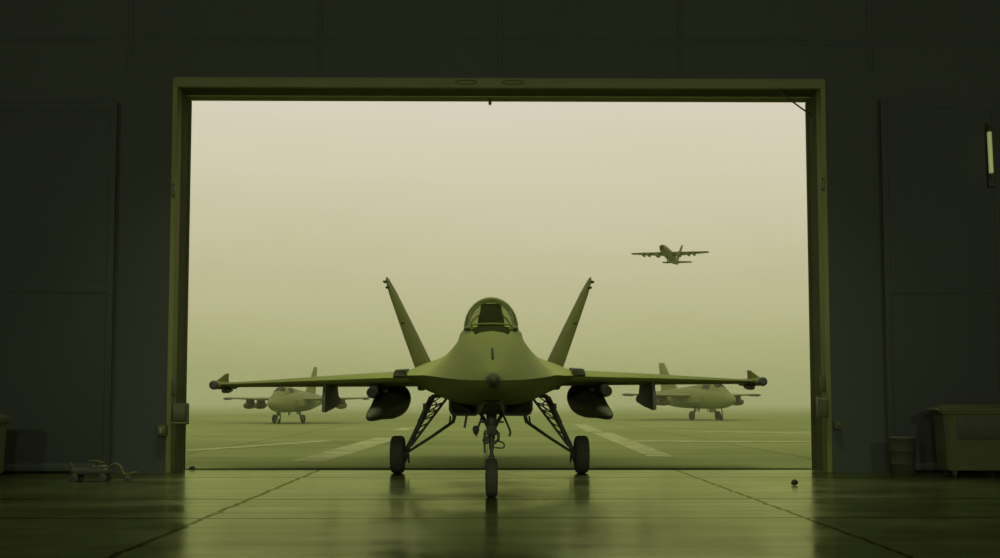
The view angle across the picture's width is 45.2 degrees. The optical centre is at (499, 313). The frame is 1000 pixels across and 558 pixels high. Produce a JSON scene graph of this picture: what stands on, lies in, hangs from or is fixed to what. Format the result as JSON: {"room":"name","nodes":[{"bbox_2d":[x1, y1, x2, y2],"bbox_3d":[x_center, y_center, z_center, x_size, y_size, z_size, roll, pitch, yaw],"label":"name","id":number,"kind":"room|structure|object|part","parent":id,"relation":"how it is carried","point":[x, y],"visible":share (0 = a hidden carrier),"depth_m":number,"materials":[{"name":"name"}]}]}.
{"room":"aircraft hangar","nodes":[
{"label":"aircraft hangar","id":0,"kind":"room"},
{"bbox_2d":[0,0,999,472],"bbox_3d":[-0.258,-4.794,23.336,30.000,15.600,1.030,0,-4,-1],"label":"wall","id":1,"kind":"structure","parent":0,"point":[143,93],"depth_m":22.80,"materials":[{"name":"grey metal"}]},
{"bbox_2d":[0,100,116,470],"bbox_3d":[-10.639,-0.558,22.279,6.942,6.899,0.200,0,-4,-1],"label":"hangar door panel","id":2,"kind":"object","parent":1,"relation":"in","point":[58,157],"depth_m":22.23,"materials":[{"name":"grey metal"}]},
{"bbox_2d":[157,425,167,435],"bbox_3d":[-6.244,2.152,22.174,0.161,0.202,0.160,0,-4,-1],"label":"switch box","id":3,"kind":"object","parent":1,"relation":"attached to","point":[161,429],"visible":1,"depth_m":22.11,"materials":[{"name":"metal"}]},
{"bbox_2d":[165,77,181,472],"bbox_3d":[-6.155,-0.758,22.639,0.090,7.448,0.370,0,-4,-1],"label":"trim","id":4,"kind":"structure","parent":1,"relation":"attached to","point":[177,92],"depth_m":22.53,"materials":[{"name":"metal"}]},
{"bbox_2d":[172,183,175,196],"bbox_3d":[-6.129,-2.333,22.544,0.061,0.246,0.085,0,-4,-1],"label":"bracket","id":5,"kind":"object","parent":1,"relation":"attached to","point":[173,184],"visible":1,"depth_m":22.52,"materials":[{"name":"metal"}]},
{"bbox_2d":[171,400,188,424],"bbox_3d":[-5.913,1.815,22.192,0.288,0.457,0.220,0,-4,-1],"label":"junction box","id":6,"kind":"object","parent":1,"relation":"attached to","point":[180,411],"visible":1,"depth_m":22.10,"materials":[{"name":"metal"}]},
{"bbox_3d":[-5.912,1.824,22.106,0.228,0.307,0.030,0,-4,-1],"label":"plate","id":7,"kind":"part","parent":6,"relation":"part of","materials":[{"name":"metal"}]},
{"bbox_2d":[174,92,188,471],"bbox_3d":[-6.166,-0.718,23.168,0.070,7.444,0.690,0,-4,-1],"label":"trim","id":8,"kind":"structure","parent":1,"relation":"attached to","point":[185,101],"depth_m":23.16,"materials":[{"name":"paint"}]},
{"bbox_2d":[182,100,191,469],"bbox_3d":[-6.129,-0.603,23.471,0.050,7.258,0.130,0,-4,-1],"label":"trim","id":9,"kind":"structure","parent":1,"relation":"attached to","point":[190,101],"depth_m":23.44,"materials":[{"name":"paint"}]},
{"bbox_2d":[455,80,476,84],"bbox_3d":[-0.646,-4.393,22.751,0.419,0.101,0.024,0,-4,-1],"label":"plate","id":10,"kind":"object","parent":1,"relation":"attached to","point":[457,80],"visible":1,"depth_m":22.74,"materials":[{"name":"paint"}]},
{"bbox_2d":[174,77,823,89],"bbox_3d":[0.000,-4.385,22.828,12.347,0.185,0.130,0,-4,-1],"label":"trim","id":11,"kind":"structure","parent":1,"relation":"attached to","point":[180,82],"depth_m":22.77,"materials":[{"name":"paint"}]},
{"bbox_2d":[186,95,811,102],"bbox_3d":[-0.009,-4.321,23.656,12.247,0.185,0.370,0,-4,-1],"label":"trim","id":12,"kind":"structure","parent":1,"relation":"attached to","point":[190,97],"depth_m":23.58,"materials":[{"name":"metal"}]},
{"bbox_2d":[180,88,817,96],"bbox_3d":[-0.004,-4.368,23.143,12.247,0.165,0.660,0,-4,-1],"label":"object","id":13,"kind":"structure","parent":1,"relation":"attached to","point":[187,91],"depth_m":23.20,"materials":[{"name":"paint"}]},
{"bbox_2d":[0,0,999,70],"bbox_3d":[-0.252,-6.132,22.913,30.000,2.992,0.025,0,-4,-1],"label":"ceiling beams","id":14,"kind":"structure","parent":1,"relation":"attached to","point":[499,41],"depth_m":22.84,"materials":[{"name":"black metal"}]},
{"bbox_2d":[185,468,814,469],"bbox_3d":[-0.013,3.057,23.458,12.247,0.056,0.490,0,-4,-1],"label":"trim","id":15,"kind":"structure","parent":1,"relation":"attached to","point":[188,468],"depth_m":23.28,"materials":[{"name":"concrete"}]},
{"bbox_2d":[502,80,523,84],"bbox_3d":[0.246,-4.393,22.761,0.419,0.101,0.024,0,-4,-1],"label":"plate","id":16,"kind":"object","parent":1,"relation":"attached to","point":[505,80],"visible":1,"depth_m":22.75,"materials":[{"name":"paint"}]},
{"bbox_2d":[778,90,811,115],"bbox_3d":[5.729,-4.095,23.293,0.972,0.388,0.032,3,-5,-35],"label":"cable","id":17,"kind":"object","parent":1,"relation":"hanging from","point":[783,94],"visible":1,"depth_m":23.27,"materials":[{"name":"metal"}]},
{"bbox_2d":[805,101,814,468],"bbox_3d":[6.107,-0.593,23.608,0.050,7.258,0.130,0,-4,-1],"label":"trim","id":18,"kind":"structure","parent":1,"relation":"attached to","point":[806,103],"depth_m":23.58,"materials":[{"name":"paint"}]},
{"bbox_2d":[808,94,822,470],"bbox_3d":[6.151,-0.708,23.306,0.070,7.444,0.690,0,-4,-1],"label":"trim","id":19,"kind":"structure","parent":1,"relation":"attached to","point":[812,102],"depth_m":23.27,"materials":[{"name":"paint"}]},
{"bbox_2d":[816,397,827,417],"bbox_3d":[6.003,1.737,22.352,0.185,0.381,0.200,0,-4,-1],"label":"junction box","id":20,"kind":"object","parent":1,"relation":"attached to","point":[821,402],"visible":1,"depth_m":22.26,"materials":[{"name":"metal"}]},
{"bbox_3d":[6.003,1.746,22.266,0.135,0.291,0.020,0,-4,-1],"label":"plate","id":21,"kind":"part","parent":20,"relation":"part of","materials":[{"name":"paint"}]},
{"bbox_2d":[820,178,824,190],"bbox_3d":[6.102,-2.451,22.691,0.071,0.229,0.085,0,-4,-1],"label":"bracket","id":22,"kind":"object","parent":1,"relation":"attached to","point":[822,180],"visible":1,"depth_m":22.66,"materials":[{"name":"metal"}]},
{"bbox_2d":[820,375,825,391],"bbox_3d":[6.034,1.299,22.421,0.081,0.317,0.085,0,-4,-1],"label":"latch plate","id":23,"kind":"object","parent":1,"relation":"attached to","point":[822,377],"visible":1,"depth_m":22.38,"materials":[{"name":"metal"}]},
{"bbox_2d":[816,79,832,472],"bbox_3d":[6.152,-0.748,22.777,0.090,7.448,0.370,0,-4,-1],"label":"trim","id":24,"kind":"structure","parent":1,"relation":"attached to","point":[820,94],"depth_m":22.67,"materials":[{"name":"metal"}]},
{"bbox_2d":[833,422,840,428],"bbox_3d":[6.280,2.074,22.331,0.124,0.129,0.140,0,-4,-1],"label":"switch box","id":25,"kind":"object","parent":1,"relation":"attached to","point":[836,425],"visible":1,"depth_m":22.28,"materials":[{"name":"plastic"}]},
{"bbox_2d":[880,99,999,470],"bbox_3d":[10.395,-0.582,22.528,6.426,6.982,0.180,0,-4,-1],"label":"hangar door panel","id":26,"kind":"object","parent":1,"relation":"in","point":[941,217],"depth_m":22.46,"materials":[{"name":"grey metal"}]},
{"bbox_2d":[985,122,995,187],"bbox_3d":[9.211,-2.991,22.615,0.158,1.228,0.363,0,-4,-1],"label":"lamp","id":27,"kind":"object","parent":1,"relation":"attached to","point":[989,126],"visible":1,"depth_m":22.49,"materials":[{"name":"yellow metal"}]},
{"bbox_2d":[0,470,999,557],"bbox_3d":[-0.081,2.009,7.054,30.000,0.300,32.360,0,-4,-1],"label":"floor","id":28,"kind":"structure","parent":0,"point":[183,513],"depth_m":14.06,"materials":[{"name":"grey concrete"}]},
{"bbox_2d":[0,414,9,472],"bbox_3d":[-8.921,2.224,19.993,1.152,1.118,0.954,0,-4,-1],"label":"bin","id":29,"kind":"object","parent":28,"relation":"on","point":[4,419],"visible":1,"depth_m":20.27,"materials":[{"name":"plastic"}]},
{"bbox_3d":[-8.875,1.717,20.030,1.060,0.101,0.954,0,-4,-1],"label":"lid","id":30,"kind":"part","parent":29,"relation":"part of","materials":[{"name":"plastic"}]},
{"bbox_2d":[69,460,137,481],"bbox_3d":[-6.593,2.607,19.992,1.171,0.358,0.360,0,-4,-1],"label":"jack","id":31,"kind":"object","parent":28,"relation":"on","point":[104,472],"visible":1,"depth_m":19.85,"materials":[{"name":"metal"}]},
{"bbox_3d":[-6.720,2.474,19.950,0.266,0.098,0.044,0,-4,-1],"label":"handle","id":32,"kind":"part","parent":31,"relation":"part of","materials":[{"name":"plastic"}]},
{"bbox_3d":[-6.682,2.546,19.995,0.260,0.060,0.220,0,-4,-1],"label":"lift arm","id":33,"kind":"part","parent":31,"relation":"part of","materials":[{"name":"metal"}]},
{"bbox_2d":[209,277,766,496],"bbox_3d":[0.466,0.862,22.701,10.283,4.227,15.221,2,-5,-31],"label":"jet","id":34,"kind":"object","parent":28,"relation":"on","point":[490,371],"visible":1,"depth_m":21.19,"materials":[{"name":"grey paint"}]},
{"bbox_3d":[-5.427,1.419,23.764,0.164,0.158,2.251,0,-4,-1],"label":"tip rail","id":35,"kind":"part","parent":34,"relation":"part of","materials":[{"name":"metal"}]},
{"bbox_3d":[-2.075,1.628,22.443,0.681,0.706,3.162,0,-4,-1],"label":"drop tank","id":36,"kind":"part","parent":34,"relation":"part of","materials":[{"name":"metal"}]},
{"bbox_3d":[-1.502,2.071,22.262,0.584,1.099,0.115,0,-4,-6],"label":"gear leg","id":37,"kind":"part","parent":34,"relation":"part of","materials":[{"name":"metal"}]},
{"bbox_3d":[-0.467,0.208,19.405,0.226,0.336,4.264,0,-4,1],"label":"canopy sill","id":38,"kind":"part","parent":34,"relation":"part of","materials":[{"name":"grey paint"}]},
{"bbox_2d":[472,426,479,434],"bbox_3d":[-0.337,1.626,16.790,0.100,0.134,0.140,0,-4,-1],"label":"lamp","id":39,"kind":"object","parent":34,"relation":"attached to","point":[475,429],"depth_m":16.76,"materials":[{"name":"metal"}]},
{"bbox_3d":[-0.143,0.079,18.812,0.420,0.432,0.860,0,-4,-1],"label":"ejection seat","id":40,"kind":"part","parent":34,"relation":"part of","materials":[{"name":"fabric"}]},
{"bbox_3d":[-0.118,1.636,16.849,0.170,0.845,0.167,0,-4,-1],"label":"nose gear leg","id":41,"kind":"part","parent":34,"relation":"part of","materials":[{"name":"metal"}]},
{"bbox_2d":[487,425,496,434],"bbox_3d":[-0.117,1.622,16.756,0.140,0.140,0.070,0,-4,-1],"label":"landing light","id":42,"kind":"object","parent":34,"relation":"attached to","point":[491,429],"depth_m":16.72,"materials":[{"name":"metal"}]},
{"bbox_3d":[0.087,1.567,16.857,0.057,0.315,0.167,4,-6,-45],"label":"hook arm","id":43,"kind":"part","parent":34,"relation":"part of","materials":[{"name":"metal"}]},
{"bbox_3d":[0.165,0.208,19.414,0.226,0.336,4.264,0,-4,-2],"label":"canopy sill","id":44,"kind":"part","parent":34,"relation":"part of","materials":[{"name":"grey paint"}]},
{"bbox_3d":[1.122,2.074,22.297,0.584,1.099,0.115,0,-4,4],"label":"gear leg","id":45,"kind":"part","parent":34,"relation":"part of","materials":[{"name":"metal"}]},
{"bbox_3d":[1.672,1.607,22.495,0.681,0.706,3.162,0,-4,-1],"label":"drop tank","id":46,"kind":"part","parent":34,"relation":"part of","materials":[{"name":"metal"}]},
{"bbox_3d":[4.984,1.362,23.907,0.164,0.158,2.251,0,-4,-1],"label":"tip rail","id":47,"kind":"part","parent":34,"relation":"part of","materials":[{"name":"green metal"}]},
{"bbox_2d":[791,479,797,484],"bbox_3d":[4.663,2.665,18.999,0.113,0.095,0.102,3,-5,-32],"label":"ball","id":48,"kind":"object","parent":28,"relation":"on","point":[793,482],"visible":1,"depth_m":18.96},
{"bbox_2d":[888,436,916,475],"bbox_3d":[7.202,2.540,21.456,0.500,0.700,0.500,0,-4,-1],"label":"drum","id":49,"kind":"object","parent":28,"relation":"on","point":[902,450],"visible":1,"depth_m":21.28,"materials":[{"name":"paint"}]},
{"bbox_2d":[927,404,999,476],"bbox_3d":[8.388,2.242,21.290,1.466,1.268,0.636,0,-4,-1],"label":"bin","id":50,"kind":"object","parent":28,"relation":"on","point":[967,436],"visible":1,"depth_m":21.00,"materials":[{"name":"plastic"}]},
{"bbox_3d":[7.718,1.701,21.153,0.121,0.098,0.180,0,-4,-1],"label":"handle","id":51,"kind":"part","parent":50,"relation":"part of","materials":[{"name":"plastic"}]},
{"bbox_3d":[8.432,1.666,21.332,1.378,0.114,0.636,0,-4,-1],"label":"lid","id":52,"kind":"part","parent":50,"relation":"part of","materials":[{"name":"plastic"}]},
{"bbox_3d":[8.403,1.994,21.026,0.793,0.406,0.062,0,-4,-1],"label":"panel","id":53,"kind":"part","parent":50,"relation":"part of","materials":[{"name":"plastic"}]},
{"label":"outside","id":54,"kind":"structure","parent":0,"visible":0},
{"bbox_2d":[631,245,708,264],"bbox_3d":[47.306,-17.656,333.378,21.800,8.100,19.020,0,-14,22],"label":"aeroplane","id":55,"kind":"object","parent":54,"point":[671,257],"visible":1,"depth_m":331.19,"materials":[{"name":"paint"}]},
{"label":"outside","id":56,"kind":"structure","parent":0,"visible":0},
{"bbox_2d":[185,401,811,468],"bbox_3d":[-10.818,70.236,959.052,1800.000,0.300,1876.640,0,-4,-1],"label":"ground","id":57,"kind":"structure","parent":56,"point":[212,424],"depth_m":43.32,"materials":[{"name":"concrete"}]},
{"bbox_2d":[186,440,329,451],"bbox_3d":[-6.878,3.918,35.905,0.715,0.015,9.281,-1,-4,19],"label":"painted line","id":58,"kind":"object","parent":57,"relation":"on","point":[277,444],"depth_m":35.28,"materials":[{"name":"paint"}]},
{"bbox_2d":[223,367,369,423],"bbox_3d":[-12.030,4.727,70.710,7.626,3.380,7.503,2,-5,-31],"label":"jet","id":59,"kind":"object","parent":57,"relation":"on","point":[283,399],"visible":0.91,"depth_m":68.88,"materials":[{"name":"paint"}]},
{"bbox_3d":[-14.668,5.376,70.540,0.420,0.422,1.802,-1,-4,9],"label":"drop tank","id":60,"kind":"part","parent":59,"relation":"part of","materials":[{"name":"metal"}]},
{"bbox_3d":[-14.017,5.369,70.433,0.420,0.422,1.802,-1,-4,9],"label":"drop tank","id":61,"kind":"part","parent":59,"relation":"part of","materials":[{"name":"metal"}]},
{"bbox_3d":[-9.182,5.312,69.638,0.420,0.422,1.802,-1,-4,9],"label":"drop tank","id":62,"kind":"part","parent":59,"relation":"part of","materials":[{"name":"metal"}]},
{"bbox_2d":[292,437,391,461],"bbox_3d":[-4.143,3.843,34.804,0.938,0.007,17.076,0,-4,1],"label":"painted line","id":63,"kind":"object","parent":57,"relation":"on","point":[332,454],"depth_m":31.97,"materials":[{"name":"paint"}]},
{"bbox_2d":[390,427,414,430],"bbox_3d":[-4.441,5.340,55.727,0.655,0.013,6.702,0,-4,1],"label":"runway marking","id":64,"kind":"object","parent":57,"relation":"on","point":[405,428],"depth_m":54.49,"materials":[{"name":"paint"}]},
{"bbox_2d":[573,424,602,431],"bbox_3d":[4.215,5.541,58.524,0.719,0.011,15.597,0,-4,1],"label":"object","id":65,"kind":"structure","parent":57,"relation":"on","point":[585,427],"depth_m":56.48,"materials":[{"name":"paint"}]},
{"bbox_2d":[593,433,673,456],"bbox_3d":[3.958,4.124,38.741,0.820,0.009,21.029,0,-4,1],"label":"painted line","id":66,"kind":"object","parent":57,"relation":"on","point":[642,449],"depth_m":34.67,"materials":[{"name":"paint"}]},
{"bbox_2d":[622,363,760,420],"bbox_3d":[13.038,5.217,81.802,10.101,3.988,10.330,2,-4,-23],"label":"jet","id":67,"kind":"object","parent":57,"relation":"on","point":[712,397],"visible":0.94,"depth_m":79.73,"materials":[{"name":"paint"}]},
{"bbox_3d":[10.832,5.907,80.539,0.496,0.498,2.126,2,-4,-23],"label":"drop tank","id":68,"kind":"part","parent":67,"relation":"part of","materials":[{"name":"metal"}]},
{"bbox_3d":[16.169,6.066,82.760,0.496,0.498,2.126,2,-4,-23],"label":"drop tank","id":69,"kind":"part","parent":67,"relation":"part of","materials":[{"name":"metal"}]},
{"bbox_2d":[625,440,810,442],"bbox_3d":[7.044,4.116,38.684,6.024,0.017,1.114,-1,-4,7],"label":"painted line","id":70,"kind":"object","parent":57,"relation":"on","point":[625,440],"depth_m":38.61,"materials":[{"name":"paint"}]},
{"bbox_2d":[655,430,810,433],"bbox_3d":[9.670,4.966,50.556,1.000,0.019,8.428,4,-6,-44],"label":"ground line marking","id":71,"kind":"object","parent":57,"relation":"on","point":[655,430],"depth_m":49.84,"materials":[{"name":"paint"}]}
]}

